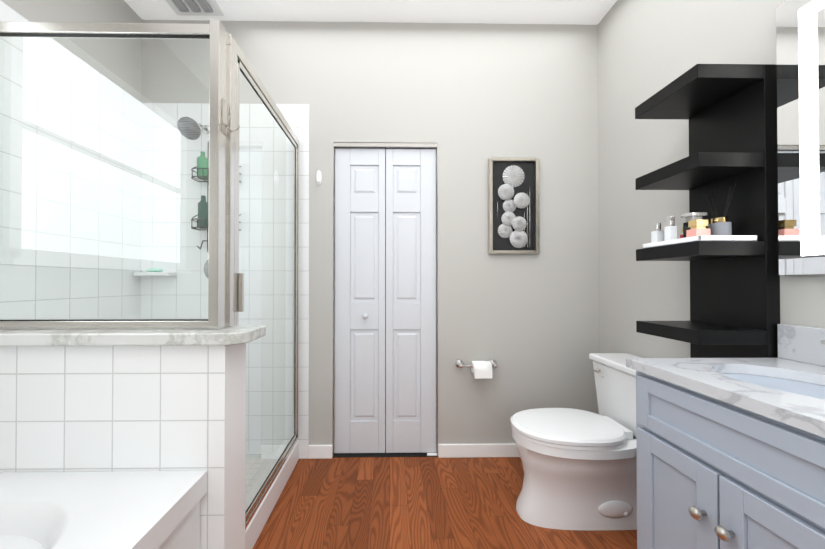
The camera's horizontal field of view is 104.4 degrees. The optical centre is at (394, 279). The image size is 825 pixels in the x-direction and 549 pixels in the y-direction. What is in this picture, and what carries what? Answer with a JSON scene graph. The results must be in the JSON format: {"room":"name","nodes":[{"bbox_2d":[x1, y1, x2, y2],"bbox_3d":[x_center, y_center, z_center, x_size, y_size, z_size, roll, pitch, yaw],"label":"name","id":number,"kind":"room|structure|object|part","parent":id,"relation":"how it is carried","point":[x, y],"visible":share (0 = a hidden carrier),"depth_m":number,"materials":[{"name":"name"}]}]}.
{"room":"bathroom","nodes":[
{"label":"bathroom","id":0,"kind":"room"},
{"bbox_2d":[1,0,141,101],"bbox_3d":[-1.674,-0.282,0.355,0.120,2.840,3.658,0,0,-1],"label":"wall","id":1,"kind":"structure","parent":0,"point":[105,11],"depth_m":1.77,"materials":[{"name":"grey paint"}]},
{"bbox_2d":[0,0,141,319],"bbox_3d":[-1.626,0.002,1.623,0.010,2.293,0.858,0,0,-1],"label":"wall tile","id":2,"kind":"structure","parent":1,"relation":"attached to","point":[8,13],"depth_m":1.57,"materials":[{"name":"white tile"}]},
{"bbox_2d":[142,20,598,457],"bbox_3d":[-0.147,-0.268,2.145,2.982,2.840,0.120,0,0,-1],"label":"wall","id":3,"kind":"structure","parent":0,"point":[470,99],"depth_m":2.09,"materials":[{"name":"grey paint"}]},
{"bbox_2d":[141,103,308,458],"bbox_3d":[-1.095,0.005,2.064,1.082,2.293,0.010,0,0,-1],"label":"wall tile","id":4,"kind":"structure","parent":3,"relation":"attached to","point":[296,116],"depth_m":2.06,"materials":[{"name":"white tile"}]},
{"bbox_2d":[133,117,240,277],"bbox_3d":[-1.296,-0.492,1.946,0.628,1.015,0.228,0,0,-1],"label":"fittings","id":5,"kind":"object","parent":4,"relation":"attached to","point":[191,131],"depth_m":1.97,"materials":[{"name":"silver metal"}]},
{"bbox_2d":[316,170,321,184],"bbox_3d":[-0.491,-0.663,2.067,0.038,0.100,0.046,0,0,-1],"label":"hook","id":6,"kind":"object","parent":3,"relation":"attached to","point":[318,177],"visible":1,"depth_m":2.07,"materials":[{"name":"white ceramic"}]},
{"bbox_2d":[333,142,437,455],"bbox_3d":[-0.059,0.127,2.107,0.683,2.048,0.072,0,0,-1],"label":"bifold closet door","id":7,"kind":"structure","parent":3,"relation":"in","point":[359,297],"depth_m":2.11,"materials":[{"name":"white wood"}]},
{"bbox_2d":[455,359,497,378],"bbox_3d":[0.532,0.562,2.030,0.271,0.096,0.113,0,0,-1],"label":"toilet paper holder","id":8,"kind":"object","parent":3,"relation":"attached to","point":[481,369],"visible":1,"depth_m":1.99,"materials":[{"name":"silver metal"}]},
{"bbox_2d":[438,443,519,457],"bbox_3d":[0.815,1.109,2.077,1.060,0.085,0.018,0,0,-1],"label":"baseboard","id":9,"kind":"structure","parent":3,"relation":"attached to","point":[444,450],"depth_m":2.07,"materials":[{"name":"white wood"}]},
{"bbox_2d":[488,157,538,253],"bbox_3d":[0.776,-0.479,2.083,0.325,0.625,0.030,0,0,-1],"label":"framed art","id":10,"kind":"object","parent":3,"relation":"attached to","point":[513,205],"visible":0.98,"depth_m":2.08,"materials":[{"name":"beige"}]},
{"bbox_2d":[124,0,616,24],"bbox_3d":[-0.128,-1.739,0.738,3.222,0.080,4.358,0,0,-1],"label":"ceiling","id":11,"kind":"structure","parent":0,"point":[583,12],"depth_m":2.01,"materials":[{"name":"white paint"}]},
{"bbox_2d":[165,0,223,15],"bbox_3d":[-1.228,-1.677,1.864,0.300,0.026,0.340,0,0,-1],"label":"ceiling vent","id":12,"kind":"object","parent":11,"relation":"in","point":[195,7],"visible":1,"depth_m":1.96,"materials":[{"name":"white"}]},
{"bbox_2d":[385,150,385,414],"bbox_3d":[-0.064,-0.265,2.506,0.885,2.840,0.600,0,0,-1],"label":"wall","id":13,"kind":"structure","parent":0,"point":[385,282],"depth_m":2.75,"materials":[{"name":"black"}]},
{"bbox_2d":[253,415,636,548],"bbox_3d":[-0.128,1.171,0.714,3.222,0.060,4.358,0,0,-1],"label":"floor","id":14,"kind":"structure","parent":0,"point":[396,503],"depth_m":1.59,"materials":[{"name":"brown wood"}]},
{"bbox_2d":[0,471,206,548],"bbox_3d":[-1.103,0.875,-0.034,1.008,0.518,2.145,0,0,-1],"label":"bathtub","id":15,"kind":"object","parent":14,"relation":"on","point":[109,510],"visible":1,"depth_m":0.90,"materials":[{"name":"white ceramic"}]},
{"bbox_2d":[0,343,245,548],"bbox_3d":[-1.092,0.679,1.119,1.064,0.930,0.153,0,0,-1],"label":"wall","id":16,"kind":"structure","parent":14,"relation":"on","point":[113,408],"depth_m":1.05,"materials":[{"name":"tile"}]},
{"bbox_2d":[0,325,265,345],"bbox_3d":[-1.057,0.194,1.121,1.134,0.040,0.198,0,0,-1],"label":"wall cap","id":17,"kind":"object","parent":16,"relation":"on","point":[236,334],"visible":0.98,"depth_m":1.03,"materials":[{"name":"stone"}]},
{"bbox_2d":[245,440,298,548],"bbox_3d":[-0.655,1.086,1.627,0.100,0.125,0.856,0,0,-1],"label":"sill","id":18,"kind":"structure","parent":16,"relation":"attached to","point":[256,525],"depth_m":1.58,"materials":[{"name":"white stone"}]},
{"bbox_2d":[0,19,298,529],"bbox_3d":[-1.098,0.058,1.578,1.040,1.928,0.959,0,0,-1],"label":"glass shower enclosure","id":19,"kind":"object","parent":18,"relation":"on","point":[228,62],"visible":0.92,"depth_m":1.14,"materials":[{"name":"clear glass"}]},
{"bbox_2d":[245,452,274,495],"bbox_3d":[-1.165,1.126,1.620,0.910,0.045,0.856,0,0,-1],"label":"shower floor","id":20,"kind":"structure","parent":14,"relation":"on","point":[253,469],"depth_m":1.90,"materials":[{"name":"tile"}]},
{"bbox_2d":[333,449,437,457],"bbox_3d":[-0.059,1.150,2.124,0.683,0.004,0.099,0,0,-1],"label":"threshold","id":21,"kind":"object","parent":14,"relation":"on","point":[378,454],"visible":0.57,"depth_m":2.09,"materials":[{"name":"black"}]},
{"bbox_2d":[510,353,640,530],"bbox_3d":[0.960,0.782,1.577,0.755,0.731,0.490,0,0,-1],"label":"toilet","id":22,"kind":"object","parent":14,"relation":"on","point":[580,469],"visible":0.81,"depth_m":1.48,"materials":[{"name":"white ceramic"}]},
{"bbox_3d":[0.847,0.721,1.576,0.528,0.050,0.376,0,0,-1],"label":"seat","id":23,"kind":"part","parent":22,"relation":"part of","materials":[{"name":"white plastic"}]},
{"bbox_3d":[0.932,0.948,1.575,0.687,0.400,0.370,0,0,-1],"label":"bowl","id":24,"kind":"part","parent":22,"relation":"part of","materials":[{"name":"white ceramic"}]},
{"bbox_3d":[1.107,0.501,1.728,0.030,0.031,0.085,0,0,-1],"label":"lever","id":25,"kind":"part","parent":22,"relation":"part of","materials":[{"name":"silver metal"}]},
{"bbox_3d":[1.229,0.608,1.582,0.209,0.310,0.468,0,0,-1],"label":"tank","id":26,"kind":"part","parent":22,"relation":"part of","materials":[{"name":"white ceramic"}]},
{"bbox_3d":[1.224,0.435,1.583,0.226,0.036,0.490,0,0,-1],"label":"lid","id":27,"kind":"part","parent":22,"relation":"part of","materials":[{"name":"white ceramic"}]},
{"bbox_2d":[626,324,824,548],"bbox_3d":[1.074,0.636,0.547,0.580,1.007,1.123,0,0,-1],"label":"bathroom vanity","id":28,"kind":"object","parent":14,"relation":"on","point":[730,453],"visible":1,"depth_m":0.83,"materials":[{"name":"grey wood"}]},
{"bbox_2d":[597,0,824,357],"bbox_3d":[1.428,-0.282,0.397,0.120,2.840,3.658,0,0,-1],"label":"wall","id":29,"kind":"structure","parent":0,"point":[647,49],"depth_m":1.69,"materials":[{"name":"grey paint"}]},
{"bbox_2d":[635,64,779,357],"bbox_3d":[1.210,-0.188,1.268,0.289,1.146,0.288,0,0,-1],"label":"shelf unit","id":30,"kind":"object","parent":29,"relation":"attached to","point":[729,111],"depth_m":1.20,"materials":[{"name":"black wood"}]},
{"bbox_3d":[1.190,-0.252,1.270,0.210,0.234,0.260,0,0,-1],"label":"tray set on the shelf","id":31,"kind":"part","parent":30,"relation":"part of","materials":[{"name":"white"}]},
{"bbox_2d":[642,235,757,248],"bbox_3d":[1.190,-0.146,1.269,0.210,0.022,0.260,0,0,-1],"label":"tray","id":32,"kind":"object","parent":30,"relation":"on","point":[657,242],"depth_m":1.16,"materials":[{"name":"white"}]},
{"bbox_2d":[776,0,824,274],"bbox_3d":[1.348,-0.484,0.714,0.030,0.930,0.790,0,0,-1],"label":"led mirror","id":33,"kind":"object","parent":29,"relation":"attached to","point":[800,32],"visible":1,"depth_m":1.04,"materials":[{"name":"white mirror"}]},
{"bbox_2d":[777,324,824,365],"bbox_3d":[1.354,0.208,0.554,0.020,0.118,1.123,0,0,-1],"label":"backsplash","id":34,"kind":"structure","parent":29,"relation":"attached to","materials":[{"name":"stone"}]}
]}

